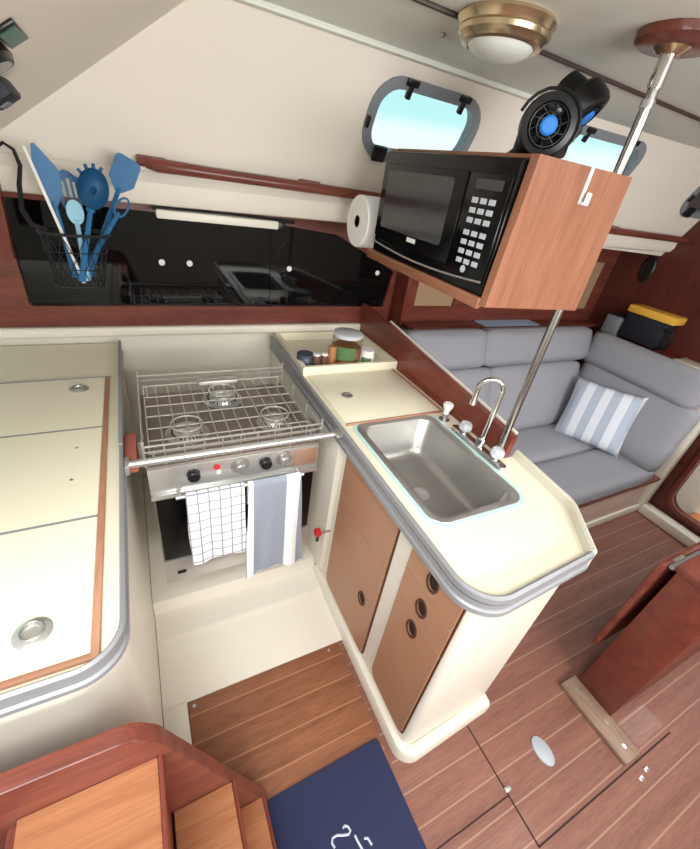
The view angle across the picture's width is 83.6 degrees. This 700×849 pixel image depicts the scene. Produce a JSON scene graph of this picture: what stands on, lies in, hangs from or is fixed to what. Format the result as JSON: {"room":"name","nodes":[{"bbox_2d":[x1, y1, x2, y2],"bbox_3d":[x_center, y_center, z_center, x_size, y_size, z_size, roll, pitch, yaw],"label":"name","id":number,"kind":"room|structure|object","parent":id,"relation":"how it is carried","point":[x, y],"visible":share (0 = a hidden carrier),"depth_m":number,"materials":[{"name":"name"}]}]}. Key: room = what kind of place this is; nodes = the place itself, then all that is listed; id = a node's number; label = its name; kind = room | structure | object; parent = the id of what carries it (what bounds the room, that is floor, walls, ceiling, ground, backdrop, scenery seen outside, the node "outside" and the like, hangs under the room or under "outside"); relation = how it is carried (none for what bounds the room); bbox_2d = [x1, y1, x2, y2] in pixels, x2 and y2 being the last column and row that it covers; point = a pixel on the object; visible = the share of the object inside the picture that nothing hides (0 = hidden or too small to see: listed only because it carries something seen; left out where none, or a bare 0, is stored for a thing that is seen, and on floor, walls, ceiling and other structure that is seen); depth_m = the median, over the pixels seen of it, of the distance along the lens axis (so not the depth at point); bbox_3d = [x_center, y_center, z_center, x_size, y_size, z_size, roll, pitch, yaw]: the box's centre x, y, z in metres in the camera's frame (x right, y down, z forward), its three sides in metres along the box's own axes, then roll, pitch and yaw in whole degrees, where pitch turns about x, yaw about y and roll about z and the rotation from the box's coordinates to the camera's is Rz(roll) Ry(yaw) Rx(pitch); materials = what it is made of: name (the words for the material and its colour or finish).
{"room":"ship interior","nodes":[
{"label":"ship interior","id":0,"kind":"room"},
{"bbox_2d":[0,0,184,129],"bbox_3d":[-0.645,-0.523,0.623,1.016,0.734,1.350,-8,36,-26],"label":"ceiling","id":1,"kind":"structure","parent":0,"point":[66,38],"depth_m":0.74,"materials":[{"name":"beige paint"}]},
{"bbox_2d":[0,41,13,73],"bbox_3d":[-0.483,-0.497,0.531,0.042,0.037,0.102,-8,36,-26],"label":"gauge","id":2,"kind":"object","parent":1,"relation":"attached to","point":[6,57],"visible":1,"depth_m":0.53,"materials":[{"name":"plastic"}]},
{"bbox_2d":[0,76,20,110],"bbox_3d":[-0.590,-0.555,0.655,0.052,0.047,0.095,-8,36,-26],"label":"instrument box","id":3,"kind":"object","parent":1,"relation":"attached to","point":[9,94],"visible":1,"depth_m":0.65,"materials":[{"name":"black plastic"}]},
{"bbox_2d":[0,18,27,48],"bbox_3d":[-0.445,-0.513,0.515,0.026,0.020,0.110,-8,36,-26],"label":"gauge","id":4,"kind":"object","parent":1,"relation":"attached to","point":[12,35],"visible":1,"depth_m":0.50,"materials":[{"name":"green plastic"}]},
{"bbox_2d":[0,151,353,222],"bbox_3d":[-0.541,-0.915,1.532,2.600,0.162,0.418,-8,36,-26],"label":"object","id":5,"kind":"structure","parent":1,"relation":"attached to","point":[151,187],"depth_m":1.35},
{"bbox_2d":[151,205,294,229],"bbox_3d":[-0.471,-0.793,1.510,0.525,0.036,0.070,-8,36,-26],"label":"strip light","id":6,"kind":"object","parent":1,"relation":"attached to","point":[162,212],"visible":0.98,"depth_m":1.47,"materials":[{"name":"white plastic"}]},
{"bbox_2d":[233,0,536,101],"bbox_3d":[0.267,-1.174,1.274,1.360,0.015,0.027,-8,36,-26],"label":"trim","id":7,"kind":"structure","parent":1,"relation":"attached to","point":[263,5],"depth_m":1.17,"materials":[{"name":"white plastic"}]},
{"bbox_2d":[135,154,688,243],"bbox_3d":[0.789,-1.001,1.878,3.217,0.061,0.129,-6,35,-23],"label":"handrail","id":8,"kind":"object","parent":1,"relation":"attached to","point":[157,164],"visible":0.58,"depth_m":1.38,"materials":[{"name":"brown wood"}]},
{"bbox_2d":[0,325,483,480],"bbox_3d":[0.008,-0.463,2.373,4.600,1.600,0.030,-8,36,-26],"label":"wall","id":9,"kind":"structure","parent":0,"point":[155,354],"depth_m":1.97,"materials":[{"name":"beige paint"}]},
{"bbox_2d":[0,322,359,338],"bbox_3d":[-0.969,-0.426,1.767,2.320,0.042,0.050,-8,36,-26],"label":"trim","id":10,"kind":"structure","parent":9,"relation":"attached to","point":[139,330],"depth_m":1.80,"materials":[{"name":"beige plastic"}]},
{"bbox_2d":[0,191,396,327],"bbox_3d":[-0.657,-0.704,1.760,2.040,0.517,0.028,-8,36,-26],"label":"locker","id":11,"kind":"object","parent":9,"relation":"attached to","point":[159,271],"visible":0.91,"depth_m":1.75,"materials":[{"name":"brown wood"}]},
{"bbox_2d":[143,477,341,744],"bbox_3d":[-0.472,0.754,1.740,0.713,0.100,1.730,-8,36,-26],"label":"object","id":12,"kind":"structure","parent":9,"relation":"attached to","point":[217,630],"depth_m":1.66,"materials":[{"name":"beige plastic"}]},
{"bbox_2d":[388,248,620,329],"bbox_3d":[1.067,-0.887,2.486,1.708,0.630,0.265,-8,36,-26],"label":"locker","id":13,"kind":"object","parent":9,"relation":"attached to","point":[415,304],"visible":0.42,"depth_m":2.37,"materials":[{"name":"brown wood"}]},
{"bbox_2d":[403,319,600,329],"bbox_3d":[1.073,-0.651,2.557,1.685,0.022,0.110,-8,36,-26],"label":"shelf","id":14,"kind":"object","parent":13,"relation":"attached to","point":[409,324],"depth_m":2.37,"materials":[{"name":"brown wood"}]},
{"bbox_2d":[475,319,538,326],"bbox_3d":[1.013,-0.652,2.513,0.480,0.008,0.100,-8,36,-26],"label":"notepad","id":15,"kind":"object","parent":13,"relation":"on","point":[487,323],"visible":1,"depth_m":2.49,"materials":[{"name":"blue paper"}]},
{"bbox_2d":[0,0,531,192],"bbox_3d":[-0.377,-1.004,1.175,2.605,0.560,0.282,-8,36,-26],"label":"wall","id":16,"kind":"structure","parent":0,"point":[232,85],"depth_m":1.18,"materials":[{"name":"beige paint"}]},
{"bbox_2d":[0,184,15,261],"bbox_3d":[-1.052,-0.646,1.123,0.105,0.329,0.030,-8,36,-26],"label":"wood post","id":17,"kind":"object","parent":16,"relation":"attached to","point":[7,253],"visible":1,"depth_m":1.18,"materials":[{"name":"brown wood"}]},
{"bbox_2d":[0,141,110,287],"bbox_3d":[-0.855,-0.593,1.139,0.272,0.351,0.141,3,33,-11],"label":"utensil basket","id":18,"kind":"object","parent":17,"relation":"hanging from","point":[31,223],"visible":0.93,"depth_m":1.16,"materials":[{"name":"black metal"}]},
{"bbox_2d":[30,143,77,277],"bbox_3d":[-0.843,-0.599,1.124,0.058,0.341,0.019,-8,36,-26],"label":"spatula","id":19,"kind":"object","parent":18,"relation":"in","point":[47,171],"visible":0.93,"depth_m":1.08,"materials":[{"name":"blue plastic"}]},
{"bbox_2d":[22,146,85,282],"bbox_3d":[-0.832,-0.579,1.110,0.087,0.337,0.011,5,32,-7],"label":"stick","id":20,"kind":"object","parent":18,"relation":"in","point":[23,147],"visible":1,"depth_m":1.08,"materials":[{"name":"white plastic"}]},
{"bbox_2d":[59,170,93,276],"bbox_3d":[-0.819,-0.592,1.170,0.054,0.287,0.028,-8,36,-26],"label":"slotted turner","id":21,"kind":"object","parent":18,"relation":"in","point":[64,174],"visible":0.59,"depth_m":1.12,"materials":[{"name":"blue plastic"}]},
{"bbox_2d":[66,199,90,280],"bbox_3d":[-0.793,-0.539,1.156,0.042,0.220,0.019,-8,36,-26],"label":"spoon","id":22,"kind":"object","parent":18,"relation":"in","point":[74,210],"visible":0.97,"depth_m":1.12,"materials":[{"name":"blue plastic"}]},
{"bbox_2d":[72,163,108,281],"bbox_3d":[-0.747,-0.570,1.129,0.123,0.319,0.044,-8,36,-26],"label":"server","id":23,"kind":"object","parent":18,"relation":"in","point":[92,185],"visible":1,"depth_m":1.08,"materials":[{"name":"blue plastic"}]},
{"bbox_2d":[78,197,129,275],"bbox_3d":[-0.751,-0.561,1.189,0.176,0.245,0.019,-3,34,-19],"label":"whisk","id":24,"kind":"object","parent":18,"relation":"in","point":[113,221],"visible":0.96,"depth_m":1.18,"materials":[{"name":"blue plastic"}]},
{"bbox_2d":[91,153,140,272],"bbox_3d":[-0.732,-0.630,1.200,0.196,0.351,0.019,-8,36,-26],"label":"turner","id":25,"kind":"object","parent":18,"relation":"in","point":[124,172],"visible":0.87,"depth_m":1.17,"materials":[{"name":"blue plastic"}]},
{"bbox_2d":[362,76,480,162],"bbox_3d":[0.266,-1.104,1.457,0.480,0.256,0.155,-8,36,-26],"label":"window","id":26,"kind":"structure","parent":16,"relation":"in","point":[405,112],"depth_m":1.42,"materials":[{"name":"clear glass"}]},
{"bbox_2d":[155,510,699,848],"bbox_3d":[0.743,1.160,1.567,5.400,0.050,3.600,-8,36,-26],"label":"floor","id":27,"kind":"structure","parent":0,"point":[449,787],"depth_m":1.45,"materials":[{"name":"brown wood"}]},
{"bbox_2d":[0,340,162,772],"bbox_3d":[-1.264,0.458,1.224,1.099,0.918,1.481,-8,36,-26],"label":"base cabinet","id":28,"kind":"object","parent":27,"relation":"on","point":[79,652],"depth_m":0.90,"materials":[{"name":"beige laminate"}]},
{"bbox_2d":[0,343,118,693],"bbox_3d":[-1.209,0.107,1.003,1.092,0.031,1.474,-8,36,-26],"label":"countertop","id":29,"kind":"structure","parent":28,"relation":"on","point":[36,362],"depth_m":1.43,"materials":[{"name":"beige laminate"}]},
{"bbox_2d":[124,362,323,583],"bbox_3d":[-0.479,0.175,1.569,0.694,0.647,0.531,-8,36,-26],"label":"stove","id":30,"kind":"object","parent":28,"relation":"attached to","point":[192,420],"visible":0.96,"depth_m":1.39,"materials":[{"name":"metal"}]},
{"bbox_2d":[185,482,246,564],"bbox_3d":[-0.450,0.342,1.345,0.197,0.323,0.036,-8,36,-26],"label":"dish towel","id":31,"kind":"object","parent":30,"relation":"hanging from","point":[215,515],"visible":0.98,"depth_m":1.32,"materials":[{"name":"white fabric"}]},
{"bbox_2d":[140,383,317,469],"bbox_3d":[-0.463,-0.019,1.468,0.560,0.020,0.465,-8,36,-26],"label":"cooktop","id":32,"kind":"object","parent":30,"relation":"in","point":[248,456],"depth_m":1.42,"materials":[{"name":"metal"}]},
{"bbox_2d":[124,428,342,475],"bbox_3d":[-0.335,0.077,1.252,0.678,0.032,0.054,-8,36,-26],"label":"bar","id":33,"kind":"object","parent":30,"relation":"attached to","point":[335,432],"visible":1,"depth_m":1.22,"materials":[{"name":"silver metal"}]},
{"bbox_2d":[154,468,312,560],"bbox_3d":[-0.488,0.230,1.591,0.550,0.530,0.512,-8,36,-26],"label":"oven","id":34,"kind":"object","parent":30,"relation":"in","point":[171,485],"depth_m":1.32,"materials":[{"name":"black metal"}]},
{"bbox_2d":[246,472,302,578],"bbox_3d":[-0.273,0.376,1.460,0.237,0.453,0.059,-8,36,-26],"label":"dish towel","id":35,"kind":"object","parent":30,"relation":"hanging from","point":[274,503],"visible":0.99,"depth_m":1.44,"materials":[{"name":"fabric"}]},
{"bbox_2d":[0,722,276,848],"bbox_3d":[-0.378,1.077,0.569,0.752,0.830,0.762,-8,36,-26],"label":"steps","id":36,"kind":"structure","parent":27,"relation":"on","point":[136,785],"depth_m":0.67,"materials":[{"name":"brown wood"}]},
{"bbox_2d":[188,642,391,799],"bbox_3d":[-0.219,1.086,1.373,0.597,0.005,0.455,-8,36,-26],"label":"floor panel","id":37,"kind":"object","parent":27,"relation":"on","point":[277,727],"visible":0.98,"depth_m":1.40,"materials":[{"name":"brown wood"}]},
{"bbox_2d":[267,738,426,848],"bbox_3d":[0.077,1.335,1.046,0.419,0.012,0.728,-8,36,-26],"label":"floor mat","id":38,"kind":"object","parent":27,"relation":"on","point":[356,801],"visible":0.89,"depth_m":1.22,"materials":[{"name":"blue fabric"}]},
{"bbox_2d":[270,331,596,762],"bbox_3d":[0.138,0.317,1.803,0.595,0.937,1.635,-8,36,-26],"label":"base cabinet","id":39,"kind":"object","parent":27,"relation":"on","point":[426,616],"visible":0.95,"depth_m":1.29,"materials":[{"name":"beige laminate"}]},
{"bbox_2d":[313,352,319,364],"bbox_3d":[-0.157,-0.296,1.814,0.034,0.070,0.034,-8,36,-26],"label":"spice jar","id":40,"kind":"object","parent":39,"relation":"in","point":[316,356],"visible":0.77,"depth_m":1.80,"materials":[{"name":"brown glass"}]},
{"bbox_2d":[314,528,329,541],"bbox_3d":[-0.121,0.474,1.693,0.071,0.067,0.030,-8,36,-26],"label":"gas valve","id":41,"kind":"object","parent":39,"relation":"attached to","point":[317,532],"visible":1,"depth_m":1.67,"materials":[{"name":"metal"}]},
{"bbox_2d":[320,352,327,364],"bbox_3d":[-0.121,-0.301,1.832,0.034,0.070,0.034,-8,36,-26],"label":"spice jar","id":42,"kind":"object","parent":39,"relation":"in","point":[324,355],"visible":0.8,"depth_m":1.81,"materials":[{"name":"brown glass"}]},
{"bbox_2d":[327,345,336,363],"bbox_3d":[-0.087,-0.326,1.855,0.040,0.097,0.040,-8,36,-26],"label":"spice jar","id":43,"kind":"object","parent":39,"relation":"in","point":[332,351],"visible":0.84,"depth_m":1.83,"materials":[{"name":"orange plastic"}]},
{"bbox_2d":[332,327,362,363],"bbox_3d":[-0.017,-0.379,1.910,0.144,0.148,0.145,-8,36,-26],"label":"spice jar","id":44,"kind":"object","parent":39,"relation":"in","point":[348,341],"visible":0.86,"depth_m":1.85,"materials":[{"name":"clear glass"}]},
{"bbox_2d":[359,304,517,457],"bbox_3d":[0.267,0.095,2.048,0.038,1.085,1.193,-8,36,-26],"label":"divider panel","id":45,"kind":"object","parent":39,"relation":"attached to","point":[415,365],"visible":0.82,"depth_m":1.74,"materials":[{"name":"brown wood"}]},
{"bbox_2d":[304,369,583,594],"bbox_3d":[0.195,-0.029,1.593,0.587,0.031,1.620,-8,36,-26],"label":"countertop","id":46,"kind":"structure","parent":39,"relation":"on","point":[501,553],"depth_m":1.09,"materials":[{"name":"beige laminate"}]},
{"bbox_2d":[296,350,312,365],"bbox_3d":[-0.209,-0.301,1.814,0.080,0.064,0.079,-8,36,-26],"label":"round tin","id":47,"kind":"object","parent":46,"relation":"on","point":[306,356],"visible":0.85,"depth_m":1.78,"materials":[{"name":"grey metal"}]},
{"bbox_2d":[275,331,397,375],"bbox_3d":[-0.079,-0.377,1.997,0.495,0.044,0.425,-8,36,-26],"label":"tray","id":48,"kind":"object","parent":46,"relation":"on","point":[290,343],"depth_m":1.97,"materials":[{"name":"beige plastic"}]},
{"bbox_2d":[359,347,374,361],"bbox_3d":[0.084,-0.337,1.939,0.072,0.075,0.073,-8,36,-26],"label":"jar","id":49,"kind":"object","parent":46,"relation":"on","point":[367,353],"visible":0.79,"depth_m":1.91,"materials":[{"name":"white plastic"}]},
{"bbox_2d":[353,414,524,527],"bbox_3d":[0.272,0.188,1.394,0.385,0.170,0.556,-8,36,-26],"label":"sink","id":50,"kind":"object","parent":46,"relation":"in","point":[448,483],"visible":0.87,"depth_m":1.46,"materials":[{"name":"metal"}]},
{"bbox_2d":[438,401,453,422],"bbox_3d":[0.388,-0.051,1.574,0.044,0.081,0.043,-8,36,-26],"label":"sprayer","id":51,"kind":"object","parent":46,"relation":"on","point":[448,406],"visible":1,"depth_m":1.56,"materials":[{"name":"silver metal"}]},
{"bbox_2d":[451,377,505,471],"bbox_3d":[0.467,-0.028,1.363,0.094,0.288,0.280,-8,36,-26],"label":"faucet","id":52,"kind":"object","parent":46,"relation":"on","point":[492,457],"visible":1,"depth_m":1.37,"materials":[{"name":"silver metal"}]},
{"bbox_2d":[497,18,699,448],"bbox_3d":[0.620,-0.352,1.123,0.174,1.126,0.174,-8,36,-26],"label":"support pole","id":53,"kind":"object","parent":46,"relation":"on","point":[668,40],"visible":0.72,"depth_m":0.86,"materials":[{"name":"silver metal"}]},
{"bbox_2d":[366,148,631,309],"bbox_3d":[0.375,-0.604,1.183,0.361,0.330,0.618,-8,36,-26],"label":"microwave cabinet","id":54,"kind":"object","parent":53,"relation":"attached to","point":[551,245],"visible":0.63,"depth_m":0.95,"materials":[{"name":"brown wood"}]},
{"bbox_2d":[347,195,379,247],"bbox_3d":[0.151,-0.760,1.493,0.271,0.172,0.192,-8,36,-26],"label":"paper towel roll","id":55,"kind":"object","parent":54,"relation":"attached to","point":[363,210],"visible":0.48,"depth_m":1.42,"materials":[{"name":"paper"}]},
{"bbox_2d":[373,151,529,295],"bbox_3d":[0.345,-0.607,1.163,0.298,0.290,0.566,-8,36,-26],"label":"microwave","id":56,"kind":"object","parent":54,"relation":"on","point":[445,217],"visible":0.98,"depth_m":1.03,"materials":[{"name":"black plastic"}]},
{"bbox_2d":[507,70,609,158],"bbox_3d":[0.562,-0.820,1.049,0.273,0.226,0.186,-8,36,-26],"label":"fan","id":57,"kind":"object","parent":54,"relation":"on","point":[555,119],"visible":0.99,"depth_m":1.00,"materials":[{"name":"black plastic"}]},
{"bbox_2d":[577,167,594,205],"bbox_3d":[0.546,-0.541,0.892,0.019,0.074,0.018,-8,36,-26],"label":"hook","id":58,"kind":"object","parent":54,"relation":"attached to","point":[589,195],"visible":1,"depth_m":0.90,"materials":[{"name":"white plastic"}]},
{"bbox_2d":[531,736,554,766],"bbox_3d":[0.710,1.201,1.441,0.062,0.005,0.094,-8,36,-26],"label":"deck plate","id":59,"kind":"object","parent":27,"relation":"on","point":[542,750],"visible":1,"depth_m":1.44,"materials":[{"name":"silver metal"}]},
{"bbox_2d":[401,326,699,528],"bbox_3d":[1.158,0.037,2.409,1.825,1.053,0.916,-8,36,-26],"label":"settee","id":60,"kind":"object","parent":27,"relation":"on","point":[604,487],"visible":0.58,"depth_m":2.36,"materials":[{"name":"fabric"},{"name":"mahogany"}]},
{"bbox_2d":[446,366,491,409],"bbox_3d":[0.538,-0.102,2.276,0.640,0.439,0.251,-8,36,-26],"label":"cushion","id":61,"kind":"object","parent":60,"relation":"on","point":[470,377],"depth_m":2.24,"materials":[{"name":"grey fabric"}]},
{"bbox_2d":[484,360,579,430],"bbox_3d":[1.176,-0.192,2.588,0.840,0.439,0.251,-8,36,-26],"label":"cushion","id":62,"kind":"object","parent":60,"relation":"on","point":[551,389],"depth_m":2.51,"materials":[{"name":"grey fabric"}]},
{"bbox_2d":[509,423,596,463],"bbox_3d":[1.018,0.173,2.431,1.510,0.136,0.325,-8,36,-26],"label":"seat cushion","id":63,"kind":"object","parent":60,"relation":"on","point":[540,443],"depth_m":2.46,"materials":[{"name":"grey fabric"}]},
{"bbox_2d":[535,448,654,505],"bbox_3d":[1.151,0.339,2.206,1.510,0.134,0.305,-8,36,-26],"label":"seat cushion","id":64,"kind":"object","parent":60,"relation":"on","point":[589,476],"depth_m":2.28,"materials":[{"name":"grey fabric"}]},
{"bbox_2d":[554,376,648,457],"bbox_3d":[1.577,-0.054,2.496,0.428,0.398,0.222,33,39,32],"label":"throw pillow","id":65,"kind":"object","parent":60,"relation":"on","point":[598,416],"visible":0.98,"depth_m":2.43,"materials":[{"name":"fabric"}]},
{"bbox_2d":[601,312,627,334],"bbox_3d":[1.846,-0.702,2.723,0.100,0.139,0.110,-8,36,-26],"label":"storage box","id":66,"kind":"object","parent":60,"relation":"on","point":[614,321],"visible":0.73,"depth_m":2.69,"materials":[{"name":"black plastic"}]},
{"bbox_2d":[578,362,699,471],"bbox_3d":[1.762,-0.075,2.570,0.234,0.441,0.740,-8,36,-26],"label":"cushion","id":67,"kind":"object","parent":60,"relation":"on","point":[663,422],"depth_m":2.36,"materials":[{"name":"grey fabric"}]},
{"bbox_2d":[618,304,686,349],"bbox_3d":[1.951,-0.620,2.523,0.148,0.215,0.348,-8,36,-26],"label":"tool case","id":68,"kind":"object","parent":60,"relation":"on","point":[648,326],"visible":1,"depth_m":2.50,"materials":[{"name":"black plastic"}]},
{"bbox_2d":[437,726,669,848],"bbox_3d":[0.748,1.246,1.382,1.085,0.004,0.327,4,32,-8],"label":"floor hatch","id":69,"kind":"object","parent":27,"relation":"on","point":[646,769],"visible":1,"depth_m":1.33,"materials":[{"name":"brown wood"}]},
{"bbox_2d":[560,542,699,765],"bbox_3d":[1.550,0.772,1.625,1.254,0.765,0.323,-8,36,-26],"label":"table","id":70,"kind":"object","parent":27,"relation":"on","point":[660,619],"visible":1,"depth_m":1.44,"materials":[{"name":"brown wood"}]},
{"bbox_2d":[676,464,699,514],"bbox_3d":[2.595,0.321,2.942,0.610,0.420,1.100,-8,36,-26],"label":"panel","id":71,"kind":"structure","parent":27,"relation":"on","point":[688,496],"depth_m":2.73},
{"bbox_2d":[264,0,699,148],"bbox_3d":[1.767,-0.516,0.598,3.400,0.030,3.100,-8,36,-26],"label":"ceiling","id":72,"kind":"structure","parent":0,"point":[598,36],"depth_m":1.03,"materials":[{"name":"white paint"}]},
{"bbox_2d":[457,0,556,64],"bbox_3d":[0.353,-0.894,0.913,0.224,0.073,0.224,-8,36,-26],"label":"ceiling lamp","id":73,"kind":"object","parent":72,"relation":"attached to","point":[499,32],"visible":1,"depth_m":0.85,"materials":[{"name":"gold metal"}]},
{"bbox_2d":[411,0,699,121],"bbox_3d":[1.228,-1.086,1.387,3.130,0.010,0.012,-8,36,-26],"label":"trim","id":74,"kind":"structure","parent":72,"relation":"attached to","point":[432,5],"depth_m":1.10,"materials":[{"name":"brown wood"}]},
{"bbox_2d":[574,220,699,536],"bbox_3d":[2.517,0.079,1.793,0.030,2.020,3.555,-8,36,-26],"label":"wall","id":75,"kind":"structure","parent":0,"point":[673,287],"depth_m":2.52,"materials":[{"name":"brown wood"}]},
{"bbox_2d":[638,255,657,281],"bbox_3d":[1.956,-1.024,2.571,0.016,0.173,0.087,-8,36,-26],"label":"speaker","id":76,"kind":"object","parent":75,"relation":"attached to","point":[648,267],"visible":0.98,"depth_m":2.56},
{"bbox_2d":[635,407,699,509],"bbox_3d":[2.097,0.152,2.501,0.090,1.030,0.068,-8,36,-26],"label":"trim","id":77,"kind":"structure","parent":75,"relation":"attached to","point":[670,463],"depth_m":2.53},
{"bbox_2d":[638,503,699,546],"bbox_3d":[2.562,1.214,1.860,0.085,0.065,2.400,-8,36,-26],"label":"trim","id":78,"kind":"structure","parent":75,"relation":"attached to","point":[682,534],"depth_m":2.58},
{"bbox_2d":[667,452,699,530],"bbox_3d":[2.473,0.106,1.876,0.053,1.675,1.034,-8,36,-26],"label":"door","id":79,"kind":"structure","parent":75,"relation":"in","point":[693,465],"depth_m":2.55,"materials":[{"name":"brown wood"}]},
{"bbox_2d":[690,512,699,521],"bbox_3d":[2.837,0.936,2.382,0.800,0.055,1.220,-8,36,-26],"label":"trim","id":80,"kind":"structure","parent":75,"relation":"attached to","point":[695,515],"depth_m":2.69,"materials":[{"name":"brown wood"}]},
{"bbox_2d":[586,117,699,255],"bbox_3d":[1.795,-1.248,2.129,2.200,0.628,0.312,-4,35,-21],"label":"wall","id":81,"kind":"structure","parent":0,"point":[668,173],"depth_m":2.04,"materials":[{"name":"beige paint"}]},
{"bbox_2d":[562,125,646,175],"bbox_3d":[1.126,-1.232,1.793,0.530,0.196,0.126,-4,35,-21],"label":"window","id":82,"kind":"structure","parent":81,"relation":"in","point":[595,147],"depth_m":1.77,"materials":[{"name":"clear glass"}]},
{"bbox_2d":[603,234,676,251],"bbox_3d":[1.464,-1.178,2.403,1.851,0.173,0.416,-4,35,-21],"label":"trim","id":83,"kind":"structure","parent":81,"relation":"attached to","point":[612,240],"depth_m":2.32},
{"bbox_2d":[680,186,699,218],"bbox_3d":[2.071,-1.274,2.216,0.480,0.216,0.136,-4,35,-21],"label":"window","id":84,"kind":"structure","parent":81,"relation":"in","point":[690,208],"depth_m":2.19,"materials":[{"name":"clear glass"}]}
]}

